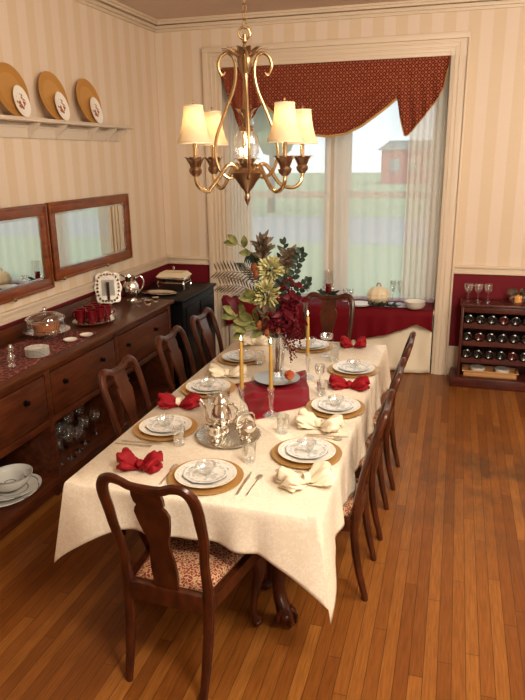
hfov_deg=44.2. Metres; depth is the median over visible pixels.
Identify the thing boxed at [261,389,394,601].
dining chair
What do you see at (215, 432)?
creamer
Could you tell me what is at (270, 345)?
taper candle
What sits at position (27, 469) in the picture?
serving bowl
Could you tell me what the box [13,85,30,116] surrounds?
plate
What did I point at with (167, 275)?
chafing dish
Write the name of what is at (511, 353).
wine bottle
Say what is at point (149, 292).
platter
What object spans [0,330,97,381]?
table runner
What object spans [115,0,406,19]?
ceiling
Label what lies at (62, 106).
plate
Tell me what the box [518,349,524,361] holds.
wine bottle
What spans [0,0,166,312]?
wall
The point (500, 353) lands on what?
wine bottle
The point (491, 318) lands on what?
wine bottle
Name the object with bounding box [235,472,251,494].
knife
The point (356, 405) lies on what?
dinner plate
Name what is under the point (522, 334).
wine bottle
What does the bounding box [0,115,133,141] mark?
shelf
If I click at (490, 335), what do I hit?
wine bottle
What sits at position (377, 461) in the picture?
dining chair
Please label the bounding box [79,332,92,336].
dish
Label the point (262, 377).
cake plate
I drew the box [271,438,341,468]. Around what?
charger plate
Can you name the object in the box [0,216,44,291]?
mirror glass
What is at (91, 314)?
cup
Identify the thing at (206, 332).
dining chair
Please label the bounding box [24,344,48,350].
dessert plate
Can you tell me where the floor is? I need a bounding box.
[0,359,524,699]
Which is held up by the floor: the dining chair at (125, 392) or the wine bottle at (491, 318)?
the dining chair at (125, 392)
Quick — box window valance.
[221,56,450,137]
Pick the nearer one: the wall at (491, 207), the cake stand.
the cake stand
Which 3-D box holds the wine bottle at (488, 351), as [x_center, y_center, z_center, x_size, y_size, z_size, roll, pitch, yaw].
[2.132,0.014,6.104,0.083,0.082,0.242,4,17,16]
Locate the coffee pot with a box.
[199,390,237,434]
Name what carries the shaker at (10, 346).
on the table runner
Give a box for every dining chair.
[96,472,265,699]
[98,355,151,534]
[155,325,195,393]
[190,307,223,366]
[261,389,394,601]
[303,292,354,341]
[355,357,405,540]
[371,331,415,490]
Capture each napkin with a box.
[116,447,162,473]
[156,392,200,408]
[208,363,246,377]
[239,335,267,345]
[276,461,335,491]
[294,408,344,432]
[329,374,369,390]
[340,336,366,347]
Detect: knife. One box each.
[122,440,161,443]
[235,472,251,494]
[306,433,347,436]
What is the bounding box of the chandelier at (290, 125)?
[177,0,317,205]
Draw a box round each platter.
[0,473,41,506]
[0,474,37,500]
[142,290,176,294]
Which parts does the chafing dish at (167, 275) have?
lid, dish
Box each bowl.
[0,463,32,491]
[0,470,23,484]
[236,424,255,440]
[367,294,389,303]
[404,299,424,304]
[404,303,424,309]
[470,364,484,370]
[494,366,509,372]
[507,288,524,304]
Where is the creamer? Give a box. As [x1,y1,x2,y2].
[204,423,228,442]
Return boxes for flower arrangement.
[211,229,311,372]
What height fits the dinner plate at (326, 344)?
0.018 m
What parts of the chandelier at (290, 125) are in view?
lamp shade, lamp shade, arm, arm, chain, crown, glass, arm, arm, lamp shade, lamp shade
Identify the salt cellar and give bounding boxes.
[145,299,151,304]
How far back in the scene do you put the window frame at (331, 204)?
6.77 m
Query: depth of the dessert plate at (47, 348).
4.07 m
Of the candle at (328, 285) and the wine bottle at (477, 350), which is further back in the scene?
the candle at (328, 285)
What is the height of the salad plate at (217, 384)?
0.014 m
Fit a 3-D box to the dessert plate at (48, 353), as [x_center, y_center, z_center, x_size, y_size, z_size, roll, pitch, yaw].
[-1.430,0.029,4.117,0.149,0.009,0.149,4,17,16]
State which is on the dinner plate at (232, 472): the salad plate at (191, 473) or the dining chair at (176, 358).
the salad plate at (191, 473)
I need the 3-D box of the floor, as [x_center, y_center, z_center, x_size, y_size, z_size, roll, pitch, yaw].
[0.576,1.350,3.012,5.847,0.120,9.010,4,17,16]
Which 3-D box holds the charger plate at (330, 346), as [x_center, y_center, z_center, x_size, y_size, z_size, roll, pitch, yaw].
[0.351,-0.026,4.738,0.331,0.012,0.331,1,17,5]
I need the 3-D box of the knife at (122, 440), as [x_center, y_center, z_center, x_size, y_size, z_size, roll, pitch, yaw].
[-0.594,0.454,3.185,0.210,0.005,0.016,3,17,11]
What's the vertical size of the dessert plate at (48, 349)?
0.009 m
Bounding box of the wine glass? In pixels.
[315,363,324,387]
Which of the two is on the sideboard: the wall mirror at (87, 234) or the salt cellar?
the salt cellar
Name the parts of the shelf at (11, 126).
moulding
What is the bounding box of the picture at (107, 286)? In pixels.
[101,280,114,295]
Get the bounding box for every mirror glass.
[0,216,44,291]
[55,203,125,268]
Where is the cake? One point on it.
(41, 326)
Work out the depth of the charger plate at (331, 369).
4.13 m
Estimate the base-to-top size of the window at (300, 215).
2.225 m
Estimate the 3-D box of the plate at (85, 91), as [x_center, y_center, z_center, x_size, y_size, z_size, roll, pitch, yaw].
[-1.385,-1.991,5.175,0.075,0.336,0.344,4,17,16]
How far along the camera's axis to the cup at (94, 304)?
5.06 m
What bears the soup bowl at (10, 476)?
in the serving bowl at (27, 469)
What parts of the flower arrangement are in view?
stem, stem, stem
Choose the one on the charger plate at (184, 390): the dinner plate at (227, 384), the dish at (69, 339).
the dinner plate at (227, 384)
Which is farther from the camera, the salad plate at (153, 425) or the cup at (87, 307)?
the cup at (87, 307)
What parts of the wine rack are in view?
panel, panel, cradle rail, cradle rail, cradle rail, rail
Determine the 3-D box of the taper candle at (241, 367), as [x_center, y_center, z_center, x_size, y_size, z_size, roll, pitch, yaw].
[-0.112,0.062,3.426,0.023,0.294,0.023,4,17,16]
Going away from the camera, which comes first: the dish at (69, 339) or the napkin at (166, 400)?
the napkin at (166, 400)
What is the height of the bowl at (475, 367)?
0.064 m
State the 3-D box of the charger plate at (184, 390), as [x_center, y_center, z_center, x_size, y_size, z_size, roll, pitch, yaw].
[-0.326,0.232,3.901,0.331,0.012,0.331,0,17,2]
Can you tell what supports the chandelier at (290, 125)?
hanging from the ceiling
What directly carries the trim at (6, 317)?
attached to the wall at (71, 40)
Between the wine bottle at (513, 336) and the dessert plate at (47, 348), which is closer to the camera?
the dessert plate at (47, 348)
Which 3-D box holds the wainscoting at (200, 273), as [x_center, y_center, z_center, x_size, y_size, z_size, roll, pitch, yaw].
[0.494,0.749,2.570,5.547,0.746,8.186,4,17,16]
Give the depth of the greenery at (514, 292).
5.86 m
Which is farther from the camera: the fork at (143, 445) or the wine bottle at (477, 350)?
the wine bottle at (477, 350)
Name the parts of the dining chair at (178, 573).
leg, frame, seat, seat rail, leg, leg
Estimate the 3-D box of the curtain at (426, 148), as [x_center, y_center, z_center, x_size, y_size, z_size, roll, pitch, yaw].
[1.522,-1.536,6.101,0.334,2.175,0.035,4,17,16]
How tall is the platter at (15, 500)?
0.028 m
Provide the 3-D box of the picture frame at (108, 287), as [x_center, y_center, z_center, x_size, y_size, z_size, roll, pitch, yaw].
[-1.319,-0.530,5.529,0.233,0.283,0.088,-4,17,-11]
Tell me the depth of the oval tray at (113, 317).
4.91 m
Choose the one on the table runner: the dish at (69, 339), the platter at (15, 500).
the dish at (69, 339)
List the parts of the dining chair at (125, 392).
frame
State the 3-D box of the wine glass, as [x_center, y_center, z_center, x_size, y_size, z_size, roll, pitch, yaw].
[0.343,0.159,3.882,0.064,0.149,0.064,4,17,16]
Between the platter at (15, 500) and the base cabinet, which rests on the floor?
the base cabinet
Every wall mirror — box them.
[0,204,54,304]
[44,194,132,280]
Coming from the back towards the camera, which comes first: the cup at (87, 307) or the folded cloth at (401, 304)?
the folded cloth at (401, 304)
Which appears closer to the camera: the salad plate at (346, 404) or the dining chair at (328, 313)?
the salad plate at (346, 404)
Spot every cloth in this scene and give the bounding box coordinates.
[225,295,434,341]
[235,370,309,419]
[385,303,406,307]
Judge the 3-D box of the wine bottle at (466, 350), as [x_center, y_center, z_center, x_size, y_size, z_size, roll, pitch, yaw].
[1.938,0.001,6.159,0.083,0.082,0.242,4,17,16]
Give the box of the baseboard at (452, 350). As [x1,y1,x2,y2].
[447,346,457,375]
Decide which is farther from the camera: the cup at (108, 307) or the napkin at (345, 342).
the cup at (108, 307)
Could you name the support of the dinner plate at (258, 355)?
on the charger plate at (220, 358)
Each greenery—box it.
[317,289,339,295]
[507,288,524,296]
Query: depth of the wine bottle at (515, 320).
5.85 m
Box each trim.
[0,256,524,325]
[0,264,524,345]
[74,0,524,32]
[202,31,470,375]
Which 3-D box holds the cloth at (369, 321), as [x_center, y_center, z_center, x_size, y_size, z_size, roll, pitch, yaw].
[0.698,-0.336,6.775,2.110,0.372,0.610,4,17,16]
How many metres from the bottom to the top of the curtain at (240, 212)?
2.225 m
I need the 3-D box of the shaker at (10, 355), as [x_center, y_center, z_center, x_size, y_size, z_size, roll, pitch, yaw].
[-1.509,0.060,3.884,0.048,0.084,0.047,4,17,16]
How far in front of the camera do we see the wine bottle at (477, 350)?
6.03 m
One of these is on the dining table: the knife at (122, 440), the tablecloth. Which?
the tablecloth
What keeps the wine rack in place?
on the floor
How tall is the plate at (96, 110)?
0.202 m
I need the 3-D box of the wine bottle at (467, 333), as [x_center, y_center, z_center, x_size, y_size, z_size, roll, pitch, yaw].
[1.936,-0.159,6.111,0.083,0.082,0.242,4,17,16]
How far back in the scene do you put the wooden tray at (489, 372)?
6.07 m
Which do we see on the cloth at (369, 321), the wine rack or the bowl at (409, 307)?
the bowl at (409, 307)
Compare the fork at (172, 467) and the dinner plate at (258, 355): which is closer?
the fork at (172, 467)
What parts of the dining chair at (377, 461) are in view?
seat, seat rail, leg, leg, frame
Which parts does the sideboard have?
drawer, knob, drawer, drawer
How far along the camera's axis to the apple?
3.92 m
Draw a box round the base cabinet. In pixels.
[121,281,215,389]
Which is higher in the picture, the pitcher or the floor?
the pitcher
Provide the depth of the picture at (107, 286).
5.51 m
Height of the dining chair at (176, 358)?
1.000 m
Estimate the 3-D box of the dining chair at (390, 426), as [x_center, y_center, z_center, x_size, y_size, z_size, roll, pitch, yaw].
[0.682,0.376,4.323,0.602,1.000,0.517,4,17,16]
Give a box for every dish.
[63,337,76,341]
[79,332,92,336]
[156,270,191,287]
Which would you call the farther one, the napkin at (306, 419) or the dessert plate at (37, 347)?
the dessert plate at (37, 347)
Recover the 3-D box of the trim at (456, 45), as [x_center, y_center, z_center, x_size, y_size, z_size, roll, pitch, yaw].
[0.625,-1.327,6.335,2.468,3.121,0.050,4,17,16]
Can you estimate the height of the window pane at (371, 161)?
2.225 m
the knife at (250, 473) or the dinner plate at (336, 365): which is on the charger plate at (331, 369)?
the dinner plate at (336, 365)
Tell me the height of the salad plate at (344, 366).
0.014 m
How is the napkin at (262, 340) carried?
on the tablecloth
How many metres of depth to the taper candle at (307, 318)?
3.99 m
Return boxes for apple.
[284,370,294,379]
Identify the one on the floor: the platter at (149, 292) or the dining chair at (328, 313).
the dining chair at (328, 313)
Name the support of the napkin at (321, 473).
on the tablecloth
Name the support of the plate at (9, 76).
on the shelf at (11, 126)
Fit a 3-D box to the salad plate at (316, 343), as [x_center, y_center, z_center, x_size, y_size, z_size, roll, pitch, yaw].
[0.351,-0.040,4.734,0.191,0.014,0.191,1,17,5]
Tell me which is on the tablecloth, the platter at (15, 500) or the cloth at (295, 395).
the cloth at (295, 395)
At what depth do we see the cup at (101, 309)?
4.90 m
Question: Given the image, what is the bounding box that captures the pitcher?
[119,274,143,301]
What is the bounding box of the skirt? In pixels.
[229,323,432,372]
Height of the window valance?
0.662 m
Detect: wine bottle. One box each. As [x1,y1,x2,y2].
[462,345,470,357]
[463,328,471,340]
[464,312,473,322]
[473,346,481,357]
[474,329,483,340]
[476,313,484,323]
[484,347,493,358]
[485,330,494,341]
[487,313,496,324]
[495,347,504,359]
[497,330,506,342]
[498,314,508,324]
[506,348,516,360]
[508,331,518,342]
[510,315,520,325]
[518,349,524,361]
[520,331,524,343]
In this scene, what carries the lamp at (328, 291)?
on the cloth at (369, 321)
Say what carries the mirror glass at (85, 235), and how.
attached to the wall mirror at (87, 234)
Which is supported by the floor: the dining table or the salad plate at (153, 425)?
the dining table
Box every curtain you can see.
[228,104,249,295]
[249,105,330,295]
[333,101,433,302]
[400,63,449,300]
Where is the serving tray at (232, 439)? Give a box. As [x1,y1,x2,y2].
[195,421,260,447]
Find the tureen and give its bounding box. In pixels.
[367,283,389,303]
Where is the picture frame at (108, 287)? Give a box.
[94,271,121,303]
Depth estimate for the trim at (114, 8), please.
5.77 m
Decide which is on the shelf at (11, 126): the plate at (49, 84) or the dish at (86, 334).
the plate at (49, 84)
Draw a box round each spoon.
[245,474,262,495]
[304,435,342,439]
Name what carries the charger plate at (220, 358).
on the tablecloth
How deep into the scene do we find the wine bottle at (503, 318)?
5.88 m
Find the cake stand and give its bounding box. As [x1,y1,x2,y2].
[22,307,69,338]
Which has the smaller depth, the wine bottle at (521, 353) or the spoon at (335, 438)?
the spoon at (335, 438)
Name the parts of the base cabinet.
door, door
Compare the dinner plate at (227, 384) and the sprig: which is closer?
the dinner plate at (227, 384)
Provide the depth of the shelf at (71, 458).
4.63 m
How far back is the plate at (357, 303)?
6.49 m
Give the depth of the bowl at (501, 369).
6.10 m
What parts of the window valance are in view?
gold trim, gold trim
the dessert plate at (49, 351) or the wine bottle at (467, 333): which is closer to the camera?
the dessert plate at (49, 351)
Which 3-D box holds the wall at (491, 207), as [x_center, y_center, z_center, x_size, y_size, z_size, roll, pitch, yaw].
[1.722,-1.483,6.343,5.547,3.380,0.674,4,17,16]
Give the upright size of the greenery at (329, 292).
0.090 m
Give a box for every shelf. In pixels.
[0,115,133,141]
[0,382,175,539]
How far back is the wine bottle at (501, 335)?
5.93 m
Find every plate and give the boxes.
[0,62,29,115]
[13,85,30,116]
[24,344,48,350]
[25,348,48,351]
[25,349,48,353]
[25,350,49,354]
[25,351,49,355]
[25,353,49,357]
[38,71,68,119]
[55,92,69,120]
[76,78,101,122]
[90,97,102,122]
[133,415,197,440]
[139,415,191,435]
[145,417,185,432]
[168,458,243,494]
[174,459,236,487]
[181,380,235,397]
[183,462,228,482]
[186,378,230,393]
[192,380,224,390]
[218,352,265,364]
[222,350,260,361]
[227,351,255,359]
[254,370,299,384]
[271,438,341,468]
[278,438,335,462]
[286,440,327,458]
[288,342,332,352]
[292,339,328,349]
[297,340,323,347]
[306,397,365,417]
[311,396,360,413]
[318,398,352,410]
[328,363,379,376]
[333,361,374,373]
[339,362,368,371]
[348,301,368,305]
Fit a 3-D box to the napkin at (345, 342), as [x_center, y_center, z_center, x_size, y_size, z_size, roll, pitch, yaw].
[0.665,-0.064,4.741,0.193,0.079,0.165,2,17,10]
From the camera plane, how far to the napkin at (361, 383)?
3.87 m
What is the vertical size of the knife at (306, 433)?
0.005 m
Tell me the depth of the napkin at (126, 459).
2.89 m
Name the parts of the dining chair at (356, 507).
leg, seat, seat rail, leg, leg, frame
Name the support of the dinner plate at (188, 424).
on the charger plate at (193, 428)
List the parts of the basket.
handle, lid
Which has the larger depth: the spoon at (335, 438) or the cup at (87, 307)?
the cup at (87, 307)
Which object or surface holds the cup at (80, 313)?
on the oval tray at (113, 317)
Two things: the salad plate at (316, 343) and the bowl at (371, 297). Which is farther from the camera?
the bowl at (371, 297)
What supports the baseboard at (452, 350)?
attached to the wall at (491, 207)
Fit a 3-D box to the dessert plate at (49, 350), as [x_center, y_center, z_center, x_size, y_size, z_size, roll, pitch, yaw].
[-1.430,0.013,4.112,0.149,0.009,0.149,4,17,16]
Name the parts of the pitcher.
handle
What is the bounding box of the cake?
[33,320,59,331]
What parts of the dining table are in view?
leg, leg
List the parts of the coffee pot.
spout, lid, handle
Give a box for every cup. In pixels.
[72,308,85,323]
[81,305,92,320]
[86,309,100,324]
[89,302,99,306]
[93,306,107,321]
[100,303,114,318]
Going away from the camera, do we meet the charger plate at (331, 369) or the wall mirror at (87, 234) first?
the charger plate at (331, 369)
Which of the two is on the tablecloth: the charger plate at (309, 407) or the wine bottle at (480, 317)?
the charger plate at (309, 407)
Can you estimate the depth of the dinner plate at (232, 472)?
2.80 m
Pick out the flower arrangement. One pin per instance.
(279, 315)
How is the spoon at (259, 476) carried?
on the tablecloth
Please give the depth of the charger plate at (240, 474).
2.75 m
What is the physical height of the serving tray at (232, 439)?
0.017 m
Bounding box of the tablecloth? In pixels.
[54,336,390,624]
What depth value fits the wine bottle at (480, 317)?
5.94 m
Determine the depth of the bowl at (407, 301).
6.32 m
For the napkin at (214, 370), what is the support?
on the tablecloth
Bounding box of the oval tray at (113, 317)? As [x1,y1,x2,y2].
[72,314,116,325]
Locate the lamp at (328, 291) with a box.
[317,274,339,295]
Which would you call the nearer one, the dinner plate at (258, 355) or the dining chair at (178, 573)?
the dining chair at (178, 573)
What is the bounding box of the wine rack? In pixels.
[449,298,524,391]
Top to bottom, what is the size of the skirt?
0.607 m
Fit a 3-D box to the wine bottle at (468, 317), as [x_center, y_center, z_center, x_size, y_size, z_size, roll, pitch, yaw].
[1.934,-0.318,6.064,0.083,0.082,0.242,4,17,16]
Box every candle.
[239,336,243,388]
[269,338,272,389]
[306,312,309,355]
[326,283,331,293]
[514,295,521,302]
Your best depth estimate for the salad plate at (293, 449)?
3.03 m
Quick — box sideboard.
[0,293,175,539]
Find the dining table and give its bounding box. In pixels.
[136,530,297,627]
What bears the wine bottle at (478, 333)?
in the wine rack
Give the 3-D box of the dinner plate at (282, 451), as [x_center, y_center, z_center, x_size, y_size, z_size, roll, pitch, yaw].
[0.207,0.475,3.029,0.272,0.018,0.272,-1,17,-1]
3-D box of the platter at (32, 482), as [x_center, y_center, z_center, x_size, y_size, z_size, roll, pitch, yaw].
[-1.545,0.851,3.992,0.290,0.028,0.350,4,17,16]
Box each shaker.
[7,344,14,356]
[7,353,15,367]
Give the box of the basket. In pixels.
[236,412,255,440]
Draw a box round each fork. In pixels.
[115,442,151,446]
[159,463,178,483]
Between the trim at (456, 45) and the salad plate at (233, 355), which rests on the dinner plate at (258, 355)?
the salad plate at (233, 355)
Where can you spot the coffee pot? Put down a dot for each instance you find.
(221, 414)
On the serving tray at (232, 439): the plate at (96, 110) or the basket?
the basket
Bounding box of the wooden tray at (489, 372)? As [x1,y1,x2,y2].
[462,364,518,379]
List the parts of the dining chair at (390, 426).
seat, seat rail, leg, leg, frame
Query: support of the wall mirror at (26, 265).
attached to the wall at (71, 40)
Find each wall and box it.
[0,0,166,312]
[155,7,524,373]
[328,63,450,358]
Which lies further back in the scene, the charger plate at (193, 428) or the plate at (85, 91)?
the plate at (85, 91)
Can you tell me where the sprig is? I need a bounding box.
[368,300,400,306]

